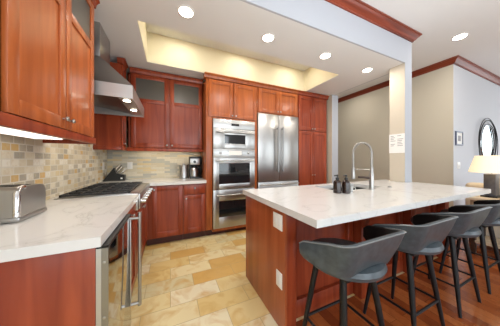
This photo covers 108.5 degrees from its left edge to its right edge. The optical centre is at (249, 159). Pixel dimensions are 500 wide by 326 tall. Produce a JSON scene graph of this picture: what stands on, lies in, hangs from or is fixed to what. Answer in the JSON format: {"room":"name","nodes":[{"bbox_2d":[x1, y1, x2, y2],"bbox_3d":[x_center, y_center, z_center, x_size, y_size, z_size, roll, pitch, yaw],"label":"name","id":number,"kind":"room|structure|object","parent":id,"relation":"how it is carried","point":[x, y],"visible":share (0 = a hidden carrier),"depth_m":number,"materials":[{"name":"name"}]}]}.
{"room":"kitchen","nodes":[
{"label":"kitchen","id":0,"kind":"room"},
{"bbox_2d":[126,75,177,177],"bbox_3d":[-0.429,-0.344,3.750,4.107,3.180,0.100,0,0,-24],"label":"wall","id":1,"kind":"structure","parent":0,"point":[126,75],"depth_m":2.98,"materials":[{"name":"beige paint"}]},
{"bbox_2d":[107,144,199,178],"bbox_3d":[-1.617,0.035,3.162,1.442,0.579,0.008,0,0,-24],"label":"wall tile","id":2,"kind":"structure","parent":1,"relation":"attached to","point":[146,164],"depth_m":3.10,"materials":[{"name":"beige tile"}]},
{"bbox_2d":[127,162,132,168],"bbox_3d":[-1.992,0.096,2.986,0.075,0.115,0.008,0,0,-24],"label":"light switch","id":3,"kind":"object","parent":2,"relation":"attached to","point":[129,164],"visible":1,"depth_m":2.98,"materials":[{"name":"white plastic"}]},
{"bbox_2d":[127,67,202,151],"bbox_3d":[-1.391,-0.758,3.050,1.116,1.252,0.365,0,0,-24],"label":"upper cabinet","id":4,"kind":"object","parent":1,"relation":"attached to","point":[172,121],"visible":0.94,"depth_m":2.90,"materials":[{"name":"brown wood"}]},
{"bbox_2d":[94,0,402,95],"bbox_3d":[0.041,-1.439,2.771,4.170,0.080,2.070,0,0,-24],"label":"ceiling","id":5,"kind":"structure","parent":0,"point":[237,23],"depth_m":2.04,"materials":[{"name":"white paint"}]},
{"bbox_2d":[177,4,194,18],"bbox_3d":[-0.604,-1.396,1.701,0.160,0.006,0.160,0,0,-24],"label":"recessed light","id":6,"kind":"object","parent":5,"relation":"in","point":[185,11],"visible":1,"depth_m":1.69,"materials":[{"name":"white"}]},
{"bbox_2d":[261,33,274,42],"bbox_3d":[0.209,-1.396,2.063,0.160,0.006,0.160,0,0,-24],"label":"recessed light","id":7,"kind":"object","parent":5,"relation":"in","point":[267,37],"visible":1,"depth_m":2.05,"materials":[{"name":"white"}]},
{"bbox_2d":[319,52,331,58],"bbox_3d":[1.013,-1.396,2.421,0.160,0.006,0.160,0,0,-24],"label":"recessed light","id":8,"kind":"object","parent":5,"relation":"in","point":[325,55],"visible":1,"depth_m":2.41,"materials":[{"name":"white"}]},
{"bbox_2d":[361,67,372,72],"bbox_3d":[1.827,-1.396,2.806,0.160,0.006,0.160,0,0,-24],"label":"recessed light","id":9,"kind":"object","parent":5,"relation":"in","point":[369,69],"visible":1,"depth_m":2.81,"materials":[{"name":"white"}]},
{"bbox_2d":[137,0,411,94],"bbox_3d":[-0.281,-1.617,3.520,4.190,0.435,3.740,0,0,-24],"label":"ceiling soffit","id":10,"kind":"structure","parent":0,"point":[159,49],"depth_m":2.62,"materials":[{"name":"beige paint"}]},
{"bbox_2d":[257,82,298,116],"bbox_3d":[0.432,-1.119,3.689,0.910,0.530,0.650,0,0,-24],"label":"upper cabinet","id":11,"kind":"object","parent":10,"relation":"attached to","point":[271,99],"visible":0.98,"depth_m":3.40,"materials":[{"name":"brown wood"}]},
{"bbox_2d":[131,229,499,325],"bbox_3d":[3.401,1.296,2.171,10.020,0.100,9.200,0,0,-24],"label":"floor","id":12,"kind":"structure","parent":0,"point":[197,281],"depth_m":1.66,"materials":[{"name":"tile"}]},
{"bbox_2d":[0,248,95,325],"bbox_3d":[-0.943,0.809,0.649,0.615,0.873,0.018,0,0,-24],"label":"end panel","id":13,"kind":"object","parent":12,"relation":"on","point":[59,289],"visible":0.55,"depth_m":0.71,"materials":[{"name":"brown wood"}]},
{"bbox_2d":[96,212,141,325],"bbox_3d":[-0.990,0.803,0.902,0.716,0.885,0.517,0,0,-24],"label":"wine cooler","id":14,"kind":"object","parent":12,"relation":"on","point":[113,258],"visible":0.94,"depth_m":0.92,"materials":[{"name":"silver metal"}]},
{"bbox_2d":[127,203,135,294],"bbox_3d":[-1.231,0.810,1.351,0.630,0.872,0.490,0,0,-24],"label":"base cabinet","id":15,"kind":"object","parent":12,"relation":"on","point":[132,211],"visible":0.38,"depth_m":1.58,"materials":[{"name":"brown wood"}]},
{"bbox_2d":[136,201,146,276],"bbox_3d":[-1.528,0.869,2.019,0.630,0.755,0.967,0,0,-24],"label":"base cabinet","id":16,"kind":"object","parent":12,"relation":"on","point":[143,209],"visible":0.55,"depth_m":2.09,"materials":[{"name":"brown wood"}]},
{"bbox_2d":[147,184,182,245],"bbox_3d":[-1.348,0.810,2.886,0.485,0.872,0.630,0,0,-24],"label":"base cabinet","id":17,"kind":"object","parent":12,"relation":"on","point":[165,202],"visible":0.96,"depth_m":2.64,"materials":[{"name":"brown wood"}]},
{"bbox_2d":[183,183,205,238],"bbox_3d":[-0.970,0.810,3.054,0.338,0.872,0.630,0,0,-24],"label":"base cabinet","id":18,"kind":"object","parent":12,"relation":"on","point":[194,195],"visible":1,"depth_m":2.80,"materials":[{"name":"brown wood"}]},
{"bbox_2d":[0,177,205,262],"bbox_3d":[-1.094,0.348,1.978,1.446,0.044,2.593,0,0,-24],"label":"countertop","id":19,"kind":"structure","parent":18,"relation":"on","point":[75,224],"depth_m":0.89,"materials":[{"name":"stone"}]},
{"bbox_2d":[0,183,46,223],"bbox_3d":[-1.326,0.230,0.992,0.200,0.192,0.237,0,0,-24],"label":"toaster","id":20,"kind":"object","parent":19,"relation":"on","point":[18,202],"visible":1,"depth_m":0.95,"materials":[{"name":"silver metal"}]},
{"bbox_2d":[53,181,152,209],"bbox_3d":[-1.483,0.389,2.002,0.654,0.184,0.880,0,0,-24],"label":"rangetop","id":21,"kind":"object","parent":19,"relation":"on","point":[144,190],"visible":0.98,"depth_m":1.79,"materials":[{"name":"silver metal"}]},
{"bbox_2d":[61,183,142,197],"bbox_3d":[-1.531,0.319,1.981,0.515,0.004,0.845,0,0,-24],"label":"cooktop","id":22,"kind":"object","parent":21,"relation":"on","point":[98,189],"depth_m":1.77,"materials":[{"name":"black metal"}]},
{"bbox_2d":[103,168,125,181],"bbox_3d":[-2.095,0.226,2.788,0.280,0.200,0.102,0,0,-24],"label":"knife block","id":23,"kind":"object","parent":19,"relation":"on","point":[112,176],"visible":1,"depth_m":2.75,"materials":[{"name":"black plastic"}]},
{"bbox_2d":[179,163,187,178],"bbox_3d":[-1.164,0.195,3.160,0.156,0.262,0.155,0,0,-24],"label":"canister","id":24,"kind":"object","parent":19,"relation":"on","point":[183,169],"visible":0.99,"depth_m":3.09,"materials":[{"name":"silver metal"}]},
{"bbox_2d":[189,156,201,178],"bbox_3d":[-0.984,0.134,3.223,0.200,0.385,0.251,0,0,-24],"label":"coffee maker","id":25,"kind":"object","parent":19,"relation":"on","point":[193,160],"visible":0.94,"depth_m":3.13,"materials":[{"name":"black plastic"}]},
{"bbox_2d":[190,166,201,176],"bbox_3d":[-0.960,0.203,3.185,0.197,0.185,0.144,0,0,-24],"label":"coffee carafe","id":26,"kind":"object","parent":25,"relation":"on","point":[194,171],"visible":0.99,"depth_m":3.12,"materials":[{"name":"silver metal"}]},
{"bbox_2d":[200,72,257,235],"bbox_3d":[-0.414,-0.069,3.313,0.938,2.630,0.650,0,0,-24],"label":"tall cabinet","id":27,"kind":"object","parent":12,"relation":"on","point":[224,97],"visible":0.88,"depth_m":3.01,"materials":[{"name":"brown wood"}]},
{"bbox_2d":[212,148,254,228],"bbox_3d":[-0.358,0.472,3.288,0.740,1.308,0.642,0,0,-24],"label":"double oven","id":28,"kind":"object","parent":27,"relation":"in","point":[233,170],"visible":0.89,"depth_m":3.02,"materials":[{"name":"silver metal"}]},
{"bbox_2d":[212,118,254,148],"bbox_3d":[-0.338,-0.426,3.242,0.740,0.485,0.542,0,0,-24],"label":"microwave oven","id":29,"kind":"object","parent":27,"relation":"in","point":[226,134],"visible":0.98,"depth_m":3.03,"materials":[{"name":"silver metal"}]},
{"bbox_2d":[257,113,298,188],"bbox_3d":[0.442,0.186,3.667,0.900,2.060,0.699,0,0,-24],"label":"refrigerator","id":30,"kind":"object","parent":12,"relation":"on","point":[277,135],"visible":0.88,"depth_m":3.38,"materials":[{"name":"silver metal"}]},
{"bbox_2d":[298,90,328,185],"bbox_3d":[1.218,-0.069,4.040,0.808,2.630,0.650,0,0,-24],"label":"pantry cabinet","id":31,"kind":"object","parent":12,"relation":"on","point":[312,107],"visible":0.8,"depth_m":3.75,"materials":[{"name":"brown wood"}]},
{"bbox_2d":[246,196,448,325],"bbox_3d":[1.238,0.809,2.107,2.493,0.874,0.723,0,0,-24],"label":"kitchen island","id":32,"kind":"object","parent":12,"relation":"on","point":[269,249],"visible":0.3,"depth_m":1.53,"materials":[{"name":"brown wood"}]},
{"bbox_2d":[273,211,281,230],"bbox_3d":[0.206,0.461,1.351,0.008,0.115,0.120,0,0,-24],"label":"outlet","id":33,"kind":"object","parent":32,"relation":"attached to","point":[277,218],"visible":1,"depth_m":1.35,"materials":[{"name":"white plastic"}]},
{"bbox_2d":[276,269,281,289],"bbox_3d":[0.214,0.886,1.332,0.008,0.115,0.075,0,0,-24],"label":"outlet","id":34,"kind":"object","parent":32,"relation":"attached to","point":[278,274],"visible":1,"depth_m":1.32,"materials":[{"name":"white plastic"}]},
{"bbox_2d":[243,179,490,227],"bbox_3d":[1.301,0.348,1.976,2.540,0.044,1.077,0,0,-24],"label":"island countertop","id":35,"kind":"structure","parent":32,"relation":"on","point":[317,206],"depth_m":1.55,"materials":[{"name":"stone"}]},
{"bbox_2d":[333,175,341,193],"bbox_3d":[0.854,0.235,1.762,0.074,0.181,0.074,0,0,-24],"label":"soap bottle","id":36,"kind":"object","parent":35,"relation":"on","point":[337,185],"visible":0.99,"depth_m":1.74,"materials":[{"name":"black"}]},
{"bbox_2d":[342,175,349,193],"bbox_3d":[0.937,0.235,1.755,0.074,0.181,0.074,0,0,-24],"label":"soap bottle","id":37,"kind":"object","parent":35,"relation":"on","point":[345,184],"visible":0.99,"depth_m":1.73,"materials":[{"name":"black plastic"}]},
{"bbox_2d":[351,142,374,189],"bbox_3d":[1.242,0.061,2.005,0.235,0.530,0.133,0,0,45],"label":"kitchen faucet","id":38,"kind":"object","parent":35,"relation":"on","point":[371,174],"visible":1,"depth_m":1.97,"materials":[{"name":"silver metal"}]},
{"bbox_2d":[299,225,406,325],"bbox_3d":[0.582,0.821,1.114,0.606,0.854,0.462,0,0,-24],"label":"bar stool","id":39,"kind":"object","parent":12,"relation":"on","point":[348,261],"visible":1,"depth_m":0.95,"materials":[{"name":"leather"}]},
{"bbox_2d":[363,214,458,325],"bbox_3d":[1.176,0.821,1.379,0.606,0.854,0.462,0,0,-24],"label":"bar stool","id":40,"kind":"object","parent":12,"relation":"on","point":[428,232],"visible":0.87,"depth_m":1.22,"materials":[{"name":"leather"}]},
{"bbox_2d":[407,206,492,318],"bbox_3d":[1.770,0.821,1.643,0.606,0.854,0.462,0,0,-24],"label":"bar stool","id":41,"kind":"object","parent":12,"relation":"on","point":[469,221],"visible":0.69,"depth_m":1.48,"materials":[{"name":"leather"}]},
{"bbox_2d":[439,200,499,293],"bbox_3d":[2.336,0.821,1.895,0.606,0.854,0.462,0,0,-24],"label":"bar stool","id":42,"kind":"object","parent":12,"relation":"on","point":[493,218],"visible":0.61,"depth_m":1.75,"materials":[{"name":"leather"}]},
{"bbox_2d":[465,182,499,241],"bbox_3d":[4.080,0.796,1.997,0.880,0.900,2.030,0,0,-24],"label":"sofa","id":43,"kind":"object","parent":12,"relation":"on","point":[471,184],"visible":0.19,"depth_m":2.61,"materials":[{"name":"fabric"}]},
{"bbox_2d":[466,195,499,253],"bbox_3d":[3.415,0.871,1.783,0.430,0.750,1.580,0,0,-24],"label":"table","id":44,"kind":"object","parent":12,"relation":"on","point":[473,241],"visible":0.3,"depth_m":2.37,"materials":[{"name":"brown wood"}]},
{"bbox_2d":[468,155,499,197],"bbox_3d":[3.230,0.221,2.407,0.524,0.550,0.393,0,0,-24],"label":"table lamp","id":45,"kind":"object","parent":44,"relation":"on","point":[491,163],"visible":0.98,"depth_m":2.35,"materials":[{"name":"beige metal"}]},
{"bbox_2d":[475,236,499,248],"bbox_3d":[3.415,1.071,1.783,0.370,0.030,1.480,0,0,-24],"label":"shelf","id":46,"kind":"object","parent":44,"relation":"attached to","point":[487,238],"depth_m":2.35,"materials":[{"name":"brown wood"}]},
{"bbox_2d":[146,0,499,97],"bbox_3d":[3.447,-1.884,2.191,10.120,0.100,9.400,0,0,-24],"label":"ceiling","id":47,"kind":"structure","parent":0,"point":[438,21],"depth_m":2.60,"materials":[{"name":"white paint"}]},
{"bbox_2d":[451,32,468,40],"bbox_3d":[3.129,-1.831,2.685,0.180,0.006,0.180,0,0,-24],"label":"recessed light","id":48,"kind":"object","parent":47,"relation":"in","point":[462,35],"visible":1,"depth_m":2.67,"materials":[{"name":"white"}]},
{"bbox_2d":[327,95,331,183],"bbox_3d":[1.363,-0.076,4.996,0.180,2.645,2.380,0,0,-24],"label":"wall","id":49,"kind":"structure","parent":0,"point":[329,101],"depth_m":3.93,"materials":[{"name":"beige paint"}]},
{"bbox_2d":[332,63,411,182],"bbox_3d":[2.081,-0.076,3.269,0.180,2.645,1.376,0,0,-20],"label":"wall","id":50,"kind":"structure","parent":0,"point":[408,68],"depth_m":2.65,"materials":[{"name":"grey paint"}]},
{"bbox_2d":[338,64,452,206],"bbox_3d":[2.980,-0.344,4.985,0.100,3.180,3.717,0,0,-24],"label":"wall","id":51,"kind":"structure","parent":0,"point":[365,117],"depth_m":3.79,"materials":[{"name":"beige paint"}]},
{"bbox_2d":[338,55,457,102],"bbox_3d":[2.913,-1.784,4.906,0.086,0.100,3.806,0,0,-24],"label":"trim","id":52,"kind":"structure","parent":51,"relation":"attached to","point":[450,61],"depth_m":3.74,"materials":[{"name":"brown wood"}]},
{"bbox_2d":[390,63,404,181],"bbox_3d":[2.272,-0.076,2.720,0.175,2.645,0.198,0,0,-24],"label":"wall","id":53,"kind":"structure","parent":0,"point":[397,74],"depth_m":2.68,"materials":[{"name":"beige paint"}]},
{"bbox_2d":[389,133,404,152],"bbox_3d":[2.190,-0.241,2.687,0.003,0.285,0.202,0,0,-24],"label":"paper notice","id":54,"kind":"object","parent":53,"relation":"attached to","point":[396,141],"visible":1,"depth_m":2.68,"materials":[{"name":"white paper"}]},
{"bbox_2d":[453,64,499,205],"bbox_3d":[5.636,-0.344,4.184,4.300,3.180,0.100,0,0,-24],"label":"wall","id":55,"kind":"structure","parent":0,"point":[476,98],"depth_m":3.54,"materials":[{"name":"grey paint"}]},
{"bbox_2d":[455,131,462,145],"bbox_3d":[3.876,-0.394,3.335,0.285,0.260,0.020,0,0,-24],"label":"picture frame","id":56,"kind":"object","parent":55,"relation":"attached to","point":[458,134],"visible":1,"depth_m":3.32,"materials":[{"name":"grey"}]},
{"bbox_2d":[454,55,499,85],"bbox_3d":[5.634,-1.784,4.081,4.386,0.100,0.086,0,0,-24],"label":"trim","id":57,"kind":"structure","parent":55,"relation":"attached to","point":[460,61],"depth_m":3.58,"materials":[{"name":"brown wood"}]},
{"bbox_2d":[478,118,497,155],"bbox_3d":[5.031,-0.324,3.821,1.073,1.113,0.066,0,0,-24],"label":"wall mirror","id":58,"kind":"object","parent":55,"relation":"attached to","point":[487,143],"visible":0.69,"depth_m":3.86,"materials":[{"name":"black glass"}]},
{"bbox_2d":[480,125,494,155],"bbox_3d":[5.131,-0.354,3.890,0.800,0.800,0.022,0,0,-24],"label":"mirror glass","id":59,"kind":"object","parent":58,"relation":"attached to","point":[487,135],"depth_m":3.86,"materials":[{"name":"white"}]},
{"bbox_3d":[-0.815,-0.344,-0.554,0.100,3.180,7.650,0,0,-24],"label":"wall","id":60,"kind":"structure","parent":0,"visible":0},
{"bbox_2d":[0,0,99,143],"bbox_3d":[-1.278,-0.758,1.057,0.355,1.252,0.990,0,0,-24],"label":"upper cabinet","id":61,"kind":"object","parent":60,"relation":"attached to","point":[47,46],"visible":0.96,"depth_m":0.98,"materials":[{"name":"brown wood"}]},
{"bbox_2d":[0,126,62,139],"bbox_3d":[-1.261,-0.153,0.938,0.160,0.022,0.740,0,0,-24],"label":"light","id":62,"kind":"object","parent":61,"relation":"attached to","point":[3,130],"visible":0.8,"depth_m":1.01,"materials":[{"name":"white"}]},
{"bbox_2d":[0,133,106,199],"bbox_3d":[-1.599,-0.214,1.340,0.008,1.079,3.350,0,0,-24],"label":"wall tile","id":63,"kind":"structure","parent":60,"relation":"attached to","point":[62,168],"depth_m":1.51,"materials":[{"name":"tile"}]},
{"bbox_2d":[93,57,128,150],"bbox_3d":[-1.920,-0.758,2.500,0.355,1.252,0.250,0,0,-24],"label":"upper cabinet","id":64,"kind":"object","parent":60,"relation":"attached to","point":[109,130],"visible":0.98,"depth_m":2.43,"materials":[{"name":"brown wood"}]},
{"bbox_2d":[94,21,143,116],"bbox_3d":[-1.562,-0.991,1.987,0.587,0.813,0.840,0,0,-24],"label":"range hood","id":65,"kind":"object","parent":60,"relation":"attached to","point":[113,94],"visible":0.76,"depth_m":1.82,"materials":[{"name":"silver metal"}]},
{"bbox_2d":[325,0,421,41],"bbox_3d":[0.536,-1.784,1.790,4.276,0.100,0.086,0,0,-24],"label":"trim","id":66,"kind":"structure","parent":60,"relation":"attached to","point":[359,8],"depth_m":2.26,"materials":[{"name":"brown wood"}]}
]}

